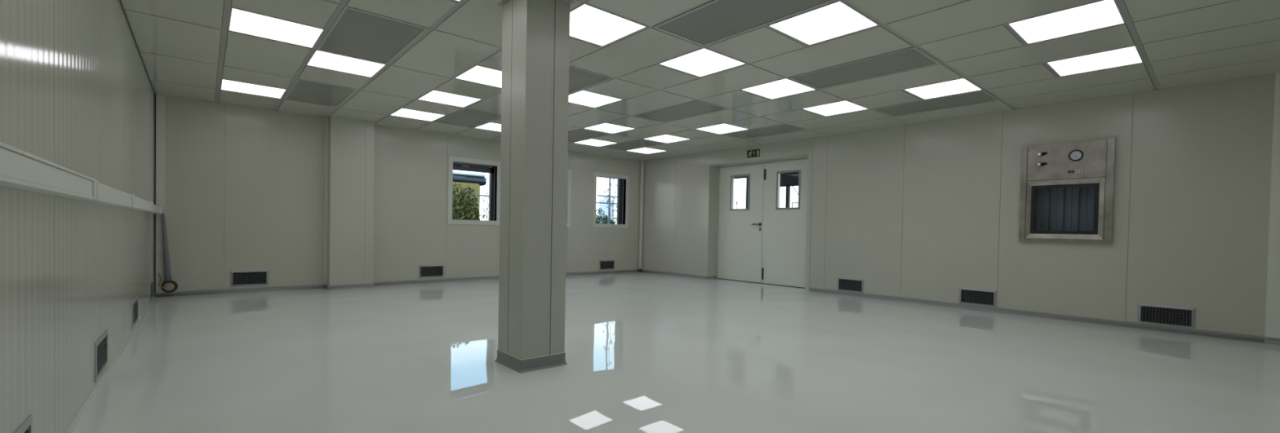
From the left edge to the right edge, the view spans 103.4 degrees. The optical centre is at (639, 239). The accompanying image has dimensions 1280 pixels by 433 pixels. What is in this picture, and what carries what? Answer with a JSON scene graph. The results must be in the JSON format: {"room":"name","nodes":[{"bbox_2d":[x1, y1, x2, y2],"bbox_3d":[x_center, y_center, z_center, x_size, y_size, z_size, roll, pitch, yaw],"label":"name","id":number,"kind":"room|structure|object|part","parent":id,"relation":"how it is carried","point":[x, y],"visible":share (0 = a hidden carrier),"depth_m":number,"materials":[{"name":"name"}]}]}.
{"room":"clean room","nodes":[
{"label":"clean room","id":0,"kind":"room"},
{"bbox_2d":[0,0,155,432],"bbox_3d":[-2.830,-0.400,2.521,0.100,2.460,9.634,0,1,-41],"label":"wall","id":1,"kind":"structure","parent":0,"point":[77,94],"depth_m":2.17,"materials":[{"name":"grey"}]},
{"bbox_2d":[13,414,31,432],"bbox_3d":[-1.941,0.715,1.546,0.036,0.220,0.450,0,1,-41],"label":"air vent","id":2,"kind":"object","parent":1,"relation":"in","point":[27,424],"visible":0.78,"depth_m":1.67,"materials":[{"name":"silver metal"}]},
{"bbox_2d":[0,142,162,213],"bbox_3d":[-2.740,-0.233,2.549,0.075,0.098,9.350,0,1,-41],"label":"duct","id":3,"kind":"object","parent":1,"relation":"attached to","point":[20,170],"visible":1,"depth_m":1.71,"materials":[{"name":"white plastic"}]},
{"bbox_2d":[158,213,177,293],"bbox_3d":[-5.740,0.169,6.150,0.067,0.977,0.175,2,1,40],"label":"hose","id":4,"kind":"object","parent":3,"relation":"hanging from","point":[167,274],"visible":1,"depth_m":6.12,"materials":[{"name":"grey"}]},
{"bbox_3d":[-5.770,0.505,6.110,0.083,0.188,0.030,1,1,-24],"label":"cord","id":5,"kind":"part","parent":4,"relation":"part of","materials":[{"name":"beige plastic"}]},
{"bbox_2d":[94,329,107,383],"bbox_3d":[-3.121,0.669,2.911,0.036,0.220,0.450,0,1,-41],"label":"air vent","id":6,"kind":"object","parent":1,"relation":"in","point":[100,345],"visible":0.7,"depth_m":2.91,"materials":[{"name":"silver metal"}]},
{"bbox_3d":[-3.115,0.668,2.917,0.016,0.156,0.398,0,1,-41],"label":"blade","id":7,"kind":"part","parent":6,"relation":"part of","materials":[{"name":"grey metal"}]},
{"bbox_2d":[64,295,155,432],"bbox_3d":[-2.813,0.819,2.584,0.016,0.022,9.444,0,1,-41],"label":"baseboard","id":8,"kind":"structure","parent":1,"relation":"attached to","point":[77,419],"depth_m":2.89,"materials":[{"name":"white"}]},
{"bbox_2d":[132,296,137,328],"bbox_3d":[-4.370,0.630,4.356,0.036,0.220,0.450,0,1,-41],"label":"air vent","id":9,"kind":"object","parent":1,"relation":"in","point":[135,319],"visible":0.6,"depth_m":4.36,"materials":[{"name":"silver metal"}]},
{"bbox_3d":[-4.363,0.630,4.362,0.016,0.156,0.398,0,1,-41],"label":"blade","id":10,"kind":"part","parent":9,"relation":"part of","materials":[{"name":"grey metal"}]},
{"bbox_2d":[119,0,155,93],"bbox_3d":[-2.771,-1.626,2.538,0.006,0.006,9.444,0,1,-41],"label":"trim","id":11,"kind":"structure","parent":1,"relation":"attached to","point":[119,0],"depth_m":4.27,"materials":[{"name":"grey metal"}]},
{"bbox_2d":[149,278,153,302],"bbox_3d":[-5.569,0.578,5.744,0.036,0.220,0.450,0,1,-41],"label":"air vent","id":12,"kind":"object","parent":1,"relation":"in","point":[151,283],"visible":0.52,"depth_m":5.71,"materials":[{"name":"silver metal"}]},
{"bbox_3d":[-5.563,0.578,5.750,0.016,0.156,0.398,0,1,-41],"label":"blade","id":13,"kind":"part","parent":12,"relation":"part of","materials":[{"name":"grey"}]},
{"bbox_2d":[327,115,374,285],"bbox_3d":[-4.238,-0.512,7.415,0.562,2.460,0.204,0,1,-41],"label":"wall column","id":14,"kind":"structure","parent":0,"point":[351,156],"depth_m":7.32,"materials":[{"name":"white paint"}]},
{"bbox_2d":[328,283,374,290],"bbox_3d":[-4.184,0.692,7.347,0.602,0.058,0.031,0,1,-41],"label":"baseboard","id":15,"kind":"structure","parent":14,"relation":"attached to","point":[357,286],"depth_m":7.35,"materials":[{"name":"grey"}]},
{"bbox_2d":[364,120,366,284],"bbox_3d":[-4.046,-0.539,7.446,0.006,2.400,0.002,0,1,-41],"label":"trim","id":16,"kind":"structure","parent":14,"relation":"attached to","point":[366,121],"depth_m":7.45,"materials":[{"name":"grey metal"}]},
{"bbox_2d":[164,95,640,292],"bbox_3d":[-2.991,-0.511,8.688,7.922,2.460,0.090,0,1,-41],"label":"wall","id":17,"kind":"structure","parent":0,"point":[244,186],"depth_m":7.11,"materials":[{"name":"grey paint"}]},
{"bbox_2d":[154,93,164,293],"bbox_3d":[-5.832,-0.547,6.138,0.089,2.405,0.050,0,1,-41],"label":"trim","id":18,"kind":"structure","parent":17,"relation":"attached to","point":[159,162],"depth_m":6.12,"materials":[{"name":"grey metal"}]},
{"bbox_2d":[154,284,326,297],"bbox_3d":[-5.212,0.683,6.728,1.804,0.058,0.031,0,1,-41],"label":"baseboard","id":19,"kind":"structure","parent":17,"relation":"attached to","point":[175,294],"depth_m":6.66,"materials":[{"name":"grey"}]},
{"bbox_2d":[230,269,269,287],"bbox_3d":[-5.213,0.522,6.755,0.410,0.215,0.042,0,1,-41],"label":"air vent","id":20,"kind":"object","parent":17,"relation":"in","point":[267,271],"visible":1,"depth_m":6.74,"materials":[{"name":"silver metal"}]},
{"bbox_3d":[-5.220,0.521,6.764,0.337,0.163,0.018,0,1,-41],"label":"blade","id":21,"kind":"part","parent":20,"relation":"part of","materials":[{"name":"grey metal"}]},
{"bbox_3d":[-5.209,0.522,6.750,0.358,0.151,0.016,0,1,-41],"label":"blade","id":22,"kind":"part","parent":20,"relation":"part of","materials":[{"name":"grey metal"}]},
{"bbox_2d":[323,117,328,284],"bbox_3d":[-4.525,-0.545,7.287,0.040,2.400,0.022,0,1,-41],"label":"trim","id":23,"kind":"structure","parent":17,"relation":"attached to","point":[326,180],"depth_m":7.28,"materials":[{"name":"white metal"}]},
{"bbox_2d":[418,264,444,278],"bbox_3d":[-3.425,0.528,8.300,0.410,0.215,0.042,0,1,-41],"label":"air vent","id":24,"kind":"object","parent":17,"relation":"in","point":[435,265],"visible":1,"depth_m":8.29,"materials":[{"name":"silver metal"}]},
{"bbox_3d":[-3.433,0.528,8.309,0.337,0.163,0.018,0,1,-41],"label":"blade","id":25,"kind":"part","parent":24,"relation":"part of","materials":[{"name":"grey metal"}]},
{"bbox_3d":[-3.421,0.528,8.296,0.358,0.151,0.016,0,1,-41],"label":"blade","id":26,"kind":"part","parent":24,"relation":"part of","materials":[{"name":"grey metal"}]},
{"bbox_2d":[447,156,500,225],"bbox_3d":[-2.907,-0.789,8.826,1.160,1.320,0.227,0,1,-41],"label":"window","id":27,"kind":"structure","parent":17,"relation":"in","point":[460,163],"depth_m":8.85,"materials":[{"name":"white metal"}]},
{"bbox_3d":[-2.992,-0.786,8.859,0.935,1.170,0.065,0,1,-41],"label":"sash","id":28,"kind":"part","parent":27,"relation":"part of","materials":[{"name":"grey metal"}]},
{"bbox_2d":[373,269,639,286],"bbox_3d":[-2.041,0.695,9.469,5.456,0.058,0.031,0,1,-41],"label":"baseboard","id":29,"kind":"structure","parent":17,"relation":"attached to","point":[481,278],"depth_m":8.64,"materials":[{"name":"grey"}]},
{"bbox_2d":[566,168,571,226],"bbox_3d":[-1.787,-0.785,9.793,1.160,1.320,0.227,0,1,-41],"label":"window","id":30,"kind":"structure","parent":17,"relation":"in","point":[569,171],"depth_m":9.98,"materials":[{"name":"white"}]},
{"bbox_2d":[599,259,614,271],"bbox_3d":[-0.702,0.546,10.654,0.410,0.215,0.042,0,1,-41],"label":"air vent","id":31,"kind":"object","parent":17,"relation":"in","point":[604,265],"visible":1,"depth_m":10.67,"materials":[{"name":"silver metal"}]},
{"bbox_3d":[-0.710,0.545,10.663,0.337,0.163,0.018,0,1,-41],"label":"blade","id":32,"kind":"part","parent":31,"relation":"part of","materials":[{"name":"grey metal"}]},
{"bbox_3d":[-0.698,0.546,10.649,0.358,0.151,0.016,0,1,-41],"label":"blade","id":33,"kind":"part","parent":31,"relation":"part of","materials":[{"name":"grey metal"}]},
{"bbox_2d":[592,172,629,228],"bbox_3d":[-0.666,-0.781,10.762,1.160,1.320,0.227,0,1,-41],"label":"window","id":34,"kind":"structure","parent":17,"relation":"in","point":[620,189],"depth_m":10.94,"materials":[{"name":"white metal"}]},
{"bbox_3d":[-0.751,-0.778,10.796,0.935,1.170,0.065,0,1,-41],"label":"sash","id":35,"kind":"part","parent":34,"relation":"part of","materials":[{"name":"grey metal"}]},
{"bbox_2d":[494,0,575,373],"bbox_3d":[-0.729,-0.377,3.462,0.372,2.460,0.395,0,1,-41],"label":"pillar","id":36,"kind":"structure","parent":0,"point":[535,33],"depth_m":3.33,"materials":[{"name":"grey paint"}]},
{"bbox_2d":[72,272,1279,432],"bbox_3d":[0.247,0.902,5.165,8.222,0.120,9.544,0,1,-41],"label":"floor","id":37,"kind":"structure","parent":0,"point":[646,353],"depth_m":3.40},
{"bbox_2d":[638,160,644,272],"bbox_3d":[0.029,-0.498,11.154,0.090,2.458,0.056,0,1,-41],"label":"pipe","id":38,"kind":"object","parent":37,"relation":"on","point":[640,270],"visible":1,"depth_m":11.13,"materials":[{"name":"white metal"}]},
{"bbox_2d":[120,0,1279,160],"bbox_3d":[0.266,-1.668,5.154,8.222,0.100,9.634,0,1,-41],"label":"ceiling","id":39,"kind":"structure","parent":0,"point":[186,47],"depth_m":4.49,"materials":[{"name":"tile"}]},
{"bbox_2d":[220,79,286,98],"bbox_3d":[-4.443,-1.725,5.810,0.576,0.014,0.574,0,1,-41],"label":"recessed light","id":40,"kind":"object","parent":39,"relation":"in","point":[226,85],"visible":0.99,"depth_m":5.80,"materials":[{"name":"white plastic"}]},
{"bbox_2d":[227,7,324,48],"bbox_3d":[-2.884,-1.664,4.005,0.576,0.014,0.574,0,1,-41],"label":"recessed light","id":41,"kind":"object","parent":39,"relation":"in","point":[241,21],"visible":0.99,"depth_m":3.99,"materials":[{"name":"white plastic"}]},
{"bbox_2d":[284,79,357,107],"bbox_3d":[-3.794,-1.715,5.977,0.568,0.016,1.171,0,1,-41],"label":"ceiling vent","id":42,"kind":"object","parent":39,"relation":"in","point":[302,91],"visible":0.97,"depth_m":5.93,"materials":[{"name":"grey metal"}]},
{"bbox_2d":[306,49,386,77],"bbox_3d":[-2.820,-1.678,4.849,0.576,0.014,0.574,0,1,-41],"label":"recessed light","id":43,"kind":"object","parent":39,"relation":"in","point":[319,59],"visible":0.96,"depth_m":4.83,"materials":[{"name":"white plastic"}]},
{"bbox_2d":[316,5,428,64],"bbox_3d":[-2.235,-1.654,4.172,0.568,0.016,1.171,0,1,-41],"label":"ceiling vent","id":44,"kind":"object","parent":39,"relation":"in","point":[355,33],"visible":0.97,"depth_m":4.10,"materials":[{"name":"grey metal"}]},
{"bbox_2d":[389,107,445,121],"bbox_3d":[-3.075,-1.720,6.992,0.576,0.014,0.574,0,1,-41],"label":"recessed light","id":45,"kind":"object","parent":39,"relation":"in","point":[403,113],"visible":0.97,"depth_m":6.99,"materials":[{"name":"white plastic"}]},
{"bbox_2d":[417,89,481,107],"bbox_3d":[-2.296,-1.690,6.090,0.576,0.014,0.574,0,1,-41],"label":"recessed light","id":46,"kind":"object","parent":39,"relation":"in","point":[435,96],"visible":1,"depth_m":6.08,"materials":[{"name":"white plastic"}]},
{"bbox_2d":[434,108,501,128],"bbox_3d":[-2.424,-1.710,7.162,0.568,0.016,1.171,0,1,-41],"label":"ceiling vent","id":47,"kind":"object","parent":39,"relation":"in","point":[467,117],"visible":0.83,"depth_m":7.13,"materials":[{"name":"grey metal"}]},
{"bbox_2d":[453,64,502,88],"bbox_3d":[-1.516,-1.659,5.188,0.576,0.014,0.574,0,1,-41],"label":"recessed light","id":48,"kind":"object","parent":39,"relation":"in","point":[479,74],"visible":0.51,"depth_m":5.14,"materials":[{"name":"white plastic"}]},
{"bbox_2d":[474,122,501,132],"bbox_3d":[-2.162,-1.717,7.782,0.576,0.014,0.574,0,1,-41],"label":"recessed light","id":49,"kind":"object","parent":39,"relation":"in","point":[490,126],"visible":0.46,"depth_m":7.73,"materials":[{"name":"white plastic"}]},
{"bbox_2d":[568,128,610,142],"bbox_3d":[-1.053,-1.705,8.346,0.568,0.016,1.171,0,1,-41],"label":"ceiling vent","id":50,"kind":"object","parent":39,"relation":"in","point":[579,135],"visible":0.61,"depth_m":8.21,"materials":[{"name":"grey metal"}]},
{"bbox_2d":[568,66,613,93],"bbox_3d":[-0.864,-1.649,5.357,0.568,0.016,1.171,0,1,-41],"label":"ceiling vent","id":51,"kind":"object","parent":39,"relation":"in","point":[579,78],"visible":0.29,"depth_m":5.15,"materials":[{"name":"grey metal"}]},
{"bbox_2d":[568,89,622,107],"bbox_3d":[-0.602,-1.656,5.977,0.576,0.014,0.574,0,1,-41],"label":"recessed light","id":52,"kind":"object","parent":39,"relation":"in","point":[585,98],"visible":0.74,"depth_m":5.96,"materials":[{"name":"white plastic"}]},
{"bbox_2d":[573,138,617,146],"bbox_3d":[-0.791,-1.712,8.967,0.576,0.014,0.574,0,1,-41],"label":"recessed light","id":53,"kind":"object","parent":39,"relation":"in","point":[592,142],"visible":0.97,"depth_m":8.96,"materials":[{"name":"white plastic"}]},
{"bbox_2d":[569,2,648,46],"bbox_3d":[-0.346,-1.613,3.834,0.576,0.014,0.574,0,1,-41],"label":"recessed light","id":54,"kind":"object","parent":39,"relation":"in","point":[589,24],"visible":0.76,"depth_m":3.81,"materials":[{"name":"white plastic"}]},
{"bbox_2d":[582,122,635,133],"bbox_3d":[-0.468,-1.683,7.670,0.576,0.014,0.574,0,1,-41],"label":"recessed light","id":55,"kind":"object","parent":39,"relation":"in","point":[603,127],"visible":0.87,"depth_m":7.66,"materials":[{"name":"white plastic"}]},
{"bbox_2d":[600,138,665,151],"bbox_3d":[-0.139,-1.702,9.136,0.568,0.016,1.171,0,1,-41],"label":"ceiling vent","id":56,"kind":"object","parent":39,"relation":"in","point":[637,144],"visible":0.91,"depth_m":9.11,"materials":[{"name":"grey metal"}]},
{"bbox_2d":[626,147,666,154],"bbox_3d":[0.123,-1.709,9.757,0.576,0.014,0.574,0,1,-41],"label":"recessed light","id":57,"kind":"object","parent":39,"relation":"in","point":[642,150],"visible":0.93,"depth_m":9.75,"materials":[{"name":"white plastic"}]},
{"bbox_2d":[642,134,690,143],"bbox_3d":[0.446,-1.680,8.460,0.576,0.014,0.574,0,1,-41],"label":"recessed light","id":58,"kind":"object","parent":39,"relation":"in","point":[667,139],"visible":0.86,"depth_m":8.46,"materials":[{"name":"white plastic"}]},
{"bbox_2d":[633,100,728,122],"bbox_3d":[0.507,-1.644,6.542,0.568,0.016,1.171,0,1,-41],"label":"ceiling vent","id":59,"kind":"object","parent":39,"relation":"in","point":[695,108],"visible":0.94,"depth_m":6.50,"materials":[{"name":"grey metal"}]},
{"bbox_2d":[657,47,746,77],"bbox_3d":[0.568,-1.610,4.624,0.576,0.014,0.574,0,1,-41],"label":"recessed light","id":60,"kind":"object","parent":39,"relation":"in","point":[702,62],"visible":0.94,"depth_m":4.61,"materials":[{"name":"white plastic"}]},
{"bbox_2d":[695,123,749,134],"bbox_3d":[1.226,-1.649,7.557,0.576,0.014,0.574,0,1,-41],"label":"recessed light","id":61,"kind":"object","parent":39,"relation":"in","point":[723,128],"visible":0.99,"depth_m":7.55,"materials":[{"name":"white plastic"}]},
{"bbox_2d":[653,0,835,46],"bbox_3d":[0.696,-1.588,3.552,0.568,0.016,1.171,0,1,-41],"label":"ceiling vent","id":62,"kind":"object","parent":39,"relation":"in","point":[713,21],"visible":1,"depth_m":3.62,"materials":[{"name":"grey metal"}]},
{"bbox_2d":[721,124,807,139],"bbox_3d":[1.878,-1.639,7.727,0.568,0.016,1.171,0,1,-41],"label":"ceiling vent","id":63,"kind":"object","parent":39,"relation":"in","point":[782,128],"visible":0.94,"depth_m":7.69,"materials":[{"name":"grey metal"}]},
{"bbox_2d":[740,78,817,99],"bbox_3d":[1.482,-1.607,5.414,0.576,0.014,0.574,0,1,-41],"label":"recessed light","id":64,"kind":"object","parent":39,"relation":"in","point":[784,87],"visible":0.94,"depth_m":5.40,"materials":[{"name":"white plastic"}]},
{"bbox_2d":[767,0,879,45],"bbox_3d":[1.348,-1.580,3.722,0.576,0.014,0.574,0,1,-41],"label":"recessed light","id":65,"kind":"object","parent":39,"relation":"in","point":[837,19],"visible":0.98,"depth_m":3.70,"materials":[{"name":"white plastic"}]},
{"bbox_2d":[801,100,869,116],"bbox_3d":[2.396,-1.604,6.204,0.576,0.014,0.574,0,1,-41],"label":"recessed light","id":66,"kind":"object","parent":39,"relation":"in","point":[845,106],"visible":0.96,"depth_m":6.19,"materials":[{"name":"white plastic"}]},
{"bbox_2d":[788,46,940,89],"bbox_3d":[2.067,-1.583,4.737,0.568,0.016,1.171,0,1,-41],"label":"ceiling vent","id":67,"kind":"object","parent":39,"relation":"in","point":[910,58],"visible":0.97,"depth_m":4.67,"materials":[{"name":"grey metal"}]},
{"bbox_2d":[872,89,999,116],"bbox_3d":[3.438,-1.578,5.922,0.568,0.016,1.171,0,1,-41],"label":"ceiling vent","id":68,"kind":"object","parent":39,"relation":"in","point":[980,96],"visible":0.97,"depth_m":5.87,"materials":[{"name":"grey metal"}]},
{"bbox_2d":[903,77,982,99],"bbox_3d":[3.175,-1.573,5.301,0.576,0.014,0.574,0,1,-41],"label":"recessed light","id":69,"kind":"object","parent":39,"relation":"in","point":[956,86],"visible":0.96,"depth_m":5.29,"materials":[{"name":"white plastic"}]},
{"bbox_2d":[1006,0,1126,44],"bbox_3d":[3.041,-1.546,3.609,0.576,0.014,0.574,0,1,-41],"label":"recessed light","id":70,"kind":"object","parent":39,"relation":"in","point":[1101,14],"visible":0.97,"depth_m":3.59,"materials":[{"name":"white plastic"}]},
{"bbox_2d":[1045,44,1144,76],"bbox_3d":[3.955,-1.543,4.399,0.576,0.014,0.574,0,1,-41],"label":"recessed light","id":71,"kind":"object","parent":39,"relation":"in","point":[1128,55],"visible":1,"depth_m":4.38,"materials":[{"name":"white plastic"}]},
{"bbox_2d":[706,275,716,279],"bbox_3d":[1.408,0.752,9.849,0.260,0.058,0.031,0,1,-41],"label":"baseboard","id":72,"kind":"structure","parent":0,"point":[711,277],"depth_m":9.85,"materials":[{"name":"grey"}]},
{"bbox_2d":[641,74,1275,337],"bbox_3d":[3.239,-0.378,7.767,0.300,2.460,9.634,0,1,-41],"label":"wall","id":73,"kind":"structure","parent":0,"point":[928,211],"depth_m":5.94,"materials":[{"name":"grey"}]},
{"bbox_2d":[641,269,706,279],"bbox_3d":[0.645,0.727,10.510,0.031,0.058,1.969,0,1,-41],"label":"baseboard","id":74,"kind":"structure","parent":73,"relation":"attached to","point":[643,270],"depth_m":10.42,"materials":[{"name":"grey"}]},
{"bbox_2d":[717,163,764,283],"bbox_3d":[1.877,-0.298,9.531,0.118,2.164,1.022,0,1,-41],"label":"door","id":75,"kind":"structure","parent":73,"relation":"in","point":[740,230],"depth_m":9.51,"materials":[{"name":"white metal"}]},
{"bbox_3d":[1.904,-0.874,9.545,0.062,0.674,0.459,0,1,-41],"label":"vision frame","id":76,"kind":"part","parent":75,"relation":"part of","materials":[{"name":"silver metal"}]},
{"bbox_2d":[746,149,759,158],"bbox_3d":[2.007,-1.515,8.955,0.008,0.130,0.272,0,1,-41],"label":"exit sign","id":77,"kind":"object","parent":73,"relation":"attached to","point":[750,153],"visible":1,"depth_m":8.95,"materials":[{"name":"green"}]},
{"bbox_2d":[707,145,813,287],"bbox_3d":[2.021,-0.391,8.943,0.003,2.279,2.214,0,1,-41],"label":"trim","id":78,"kind":"structure","parent":73,"relation":"attached to","point":[805,150],"depth_m":8.21,"materials":[{"name":"grey metal"}]},
{"bbox_2d":[715,157,808,288],"bbox_3d":[2.223,-0.291,9.150,0.042,2.200,2.100,0,1,-41],"label":"trim","id":79,"kind":"structure","parent":73,"relation":"attached to","point":[719,167],"depth_m":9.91,"materials":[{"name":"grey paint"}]},
{"bbox_2d":[761,159,808,288],"bbox_3d":[2.568,-0.272,8.768,0.070,2.164,1.020,0,1,-41],"label":"door","id":80,"kind":"structure","parent":73,"relation":"in","point":[784,229],"depth_m":8.81,"materials":[{"name":"white metal"}]},
{"bbox_3d":[2.582,-0.848,8.761,0.062,0.674,0.474,0,1,-41],"label":"vision frame","id":81,"kind":"part","parent":80,"relation":"part of","materials":[{"name":"silver metal"}]},
{"bbox_2d":[837,276,863,293],"bbox_3d":[3.176,0.695,7.619,0.042,0.215,0.410,0,1,-41],"label":"air vent","id":82,"kind":"object","parent":73,"relation":"in","point":[838,278],"visible":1,"depth_m":7.61,"materials":[{"name":"silver metal"}]},
{"bbox_3d":[3.171,0.695,7.615,0.016,0.151,0.358,0,1,-41],"label":"blade","id":83,"kind":"part","parent":82,"relation":"part of","materials":[{"name":"grey metal"}]},
{"bbox_3d":[3.185,0.695,7.627,0.018,0.163,0.337,0,1,-41],"label":"blade","id":84,"kind":"part","parent":82,"relation":"part of","materials":[{"name":"grey metal"}]},
{"bbox_2d":[958,287,996,307],"bbox_3d":[4.254,0.733,6.372,0.042,0.215,0.410,0,1,-41],"label":"air vent","id":85,"kind":"object","parent":73,"relation":"in","point":[994,300],"visible":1,"depth_m":6.36,"materials":[{"name":"silver metal"}]},
{"bbox_3d":[4.249,0.733,6.368,0.016,0.151,0.358,0,1,-41],"label":"blade","id":86,"kind":"part","parent":85,"relation":"part of","materials":[{"name":"grey metal"}]},
{"bbox_3d":[4.263,0.733,6.380,0.018,0.163,0.337,0,1,-41],"label":"blade","id":87,"kind":"part","parent":85,"relation":"part of","materials":[{"name":"grey metal"}]},
{"bbox_2d":[808,287,1279,345],"bbox_3d":[4.431,0.875,6.107,0.059,0.058,5.300,0,1,-41],"label":"baseboard","id":88,"kind":"structure","parent":73,"relation":"attached to","point":[1241,337],"depth_m":5.63,"materials":[{"name":"grey"}]},
{"bbox_2d":[1018,137,1115,244],"bbox_3d":[4.888,-0.525,5.789,0.352,1.125,0.814,0,1,-41],"label":"hatch","id":89,"kind":"object","parent":73,"relation":"attached to","point":[1066,193],"visible":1,"depth_m":5.77,"materials":[{"name":"metal"}]},
{"bbox_3d":[4.985,-0.332,5.884,0.080,0.600,0.600,0,1,-41],"label":"panel","id":90,"kind":"part","parent":89,"relation":"part of","materials":[{"name":"grey glass"}]},
{"bbox_3d":[4.800,-0.880,5.702,0.040,0.407,0.688,0,1,-41],"label":"control panel","id":91,"kind":"part","parent":89,"relation":"part of","materials":[{"name":"metal"}]},
{"bbox_3d":[4.840,-0.748,5.623,0.002,0.060,0.161,0,1,-41],"label":"label plate","id":92,"kind":"part","parent":89,"relation":"part of","materials":[{"name":"grey metal"}]},
{"bbox_2d":[1137,302,1195,328],"bbox_3d":[5.330,0.778,5.126,0.042,0.215,0.410,0,1,-41],"label":"air vent","id":93,"kind":"object","parent":73,"relation":"in","point":[1140,305],"visible":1,"depth_m":5.11,"materials":[{"name":"silver metal"}]},
{"bbox_3d":[5.340,0.778,5.134,0.018,0.163,0.337,0,1,-41],"label":"blade","id":94,"kind":"part","parent":93,"relation":"part of","materials":[{"name":"grey metal"}]},
{"bbox_3d":[5.326,0.778,5.122,0.016,0.151,0.358,0,1,-41],"label":"blade","id":95,"kind":"part","parent":93,"relation":"part of","materials":[{"name":"grey metal"}]},
{"bbox_2d":[1264,72,1279,338],"bbox_3d":[5.973,-0.267,4.352,0.028,2.460,0.688,0,1,-41],"label":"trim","id":96,"kind":"structure","parent":73,"relation":"attached to","point":[1272,315],"depth_m":4.58,"materials":[{"name":"white metal"}]},
{"label":"outside","id":97,"kind":"structure","parent":0,"visible":0},
{"bbox_3d":[-7.951,-0.507,85.661,220.000,0.160,260.000,0,1,-41],"label":"ground","id":98,"kind":"structure","parent":97,"visible":0},
{"bbox_2d":[452,182,480,220],"bbox_3d":[-4.321,-0.239,12.021,1.438,2.270,1.294,0,1,-41],"label":"shrub","id":99,"kind":"object","parent":98,"relation":"on","point":[461,209],"visible":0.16,"depth_m":12.02,"materials":[{"name":"green plant"}]},
{"bbox_2d":[452,172,486,220],"bbox_3d":[-8.823,-0.773,15.089,7.980,2.820,2.280,0,1,-41],"label":"building","id":100,"kind":"structure","parent":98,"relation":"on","point":[474,181],"depth_m":16.50,"materials":[{"name":"brown paint"}]},
{"bbox_2d":[480,192,488,221],"bbox_3d":[-3.880,-0.205,12.776,0.290,1.952,0.580,0,1,-41],"label":"shrub","id":101,"kind":"object","parent":98,"relation":"on","point":[486,193],"visible":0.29,"depth_m":12.76,"materials":[{"name":"green plant"}]},
{"bbox_2d":[453,193,617,204],"bbox_3d":[-2.956,-0.224,14.890,11.000,1.950,0.050,0,1,-41],"label":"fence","id":102,"kind":"object","parent":98,"relation":"on","point":[455,193],"visible":0.02,"depth_m":13.79,"materials":[{"name":"grey metal"}]},
{"bbox_2d":[595,208,609,224],"bbox_3d":[-1.069,-0.101,17.576,1.848,1.930,1.061,0,1,-41],"label":"bush","id":103,"kind":"object","parent":98,"relation":"on","point":[603,219],"visible":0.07,"depth_m":17.16,"materials":[{"name":"green plant"}]},
{"bbox_2d":[596,215,615,224],"bbox_3d":[-8.352,-2.849,101.241,8.889,3.960,4.501,0,1,-41],"label":"tree","id":104,"kind":"object","parent":98,"relation":"on","point":[606,215],"visible":0.16,"depth_m":102.02,"materials":[{"name":"green plant"}]},
{"bbox_2d":[599,196,614,224],"bbox_3d":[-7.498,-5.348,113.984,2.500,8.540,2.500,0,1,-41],"label":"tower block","id":105,"kind":"object","parent":98,"relation":"on","point":[603,206],"visible":0.39,"depth_m":113.18,"materials":[{"name":"white concrete"}]},
{"bbox_2d":[604,178,617,224],"bbox_3d":[-0.860,-0.945,15.890,0.561,3.434,0.528,0,1,-41],"label":"sapling","id":106,"kind":"object","parent":98,"relation":"on","point":[607,179],"visible":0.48,"depth_m":15.86,"materials":[{"name":"green plant"}]},
{"bbox_2d":[480,178,746,224],"bbox_3d":[-1.798,-3.495,30.079,28.001,8.000,0.174,0,1,-41],"label":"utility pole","id":107,"kind":"object","parent":98,"relation":"on","point":[610,196],"visible":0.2,"depth_m":30.04,"materials":[{"name":"grey metal"}]},
{"bbox_2d":[733,172,799,208],"bbox_3d":[3.376,-0.543,12.154,5.600,2.920,8.000,0,1,-41],"label":"porch","id":108,"kind":"object","parent":98,"relation":"on","point":[788,180],"visible":0.06,"depth_m":11.40,"materials":[{"name":"grey"}]},
{"bbox_3d":[2.611,-0.509,12.281,0.070,2.820,0.070,0,1,-41],"label":"post","id":109,"kind":"part","parent":108,"relation":"part of","materials":[{"name":"grey"}]},
{"bbox_3d":[3.337,-0.481,11.441,0.070,2.820,0.070,0,1,-41],"label":"post","id":110,"kind":"part","parent":108,"relation":"part of","materials":[{"name":"grey"}]}
]}

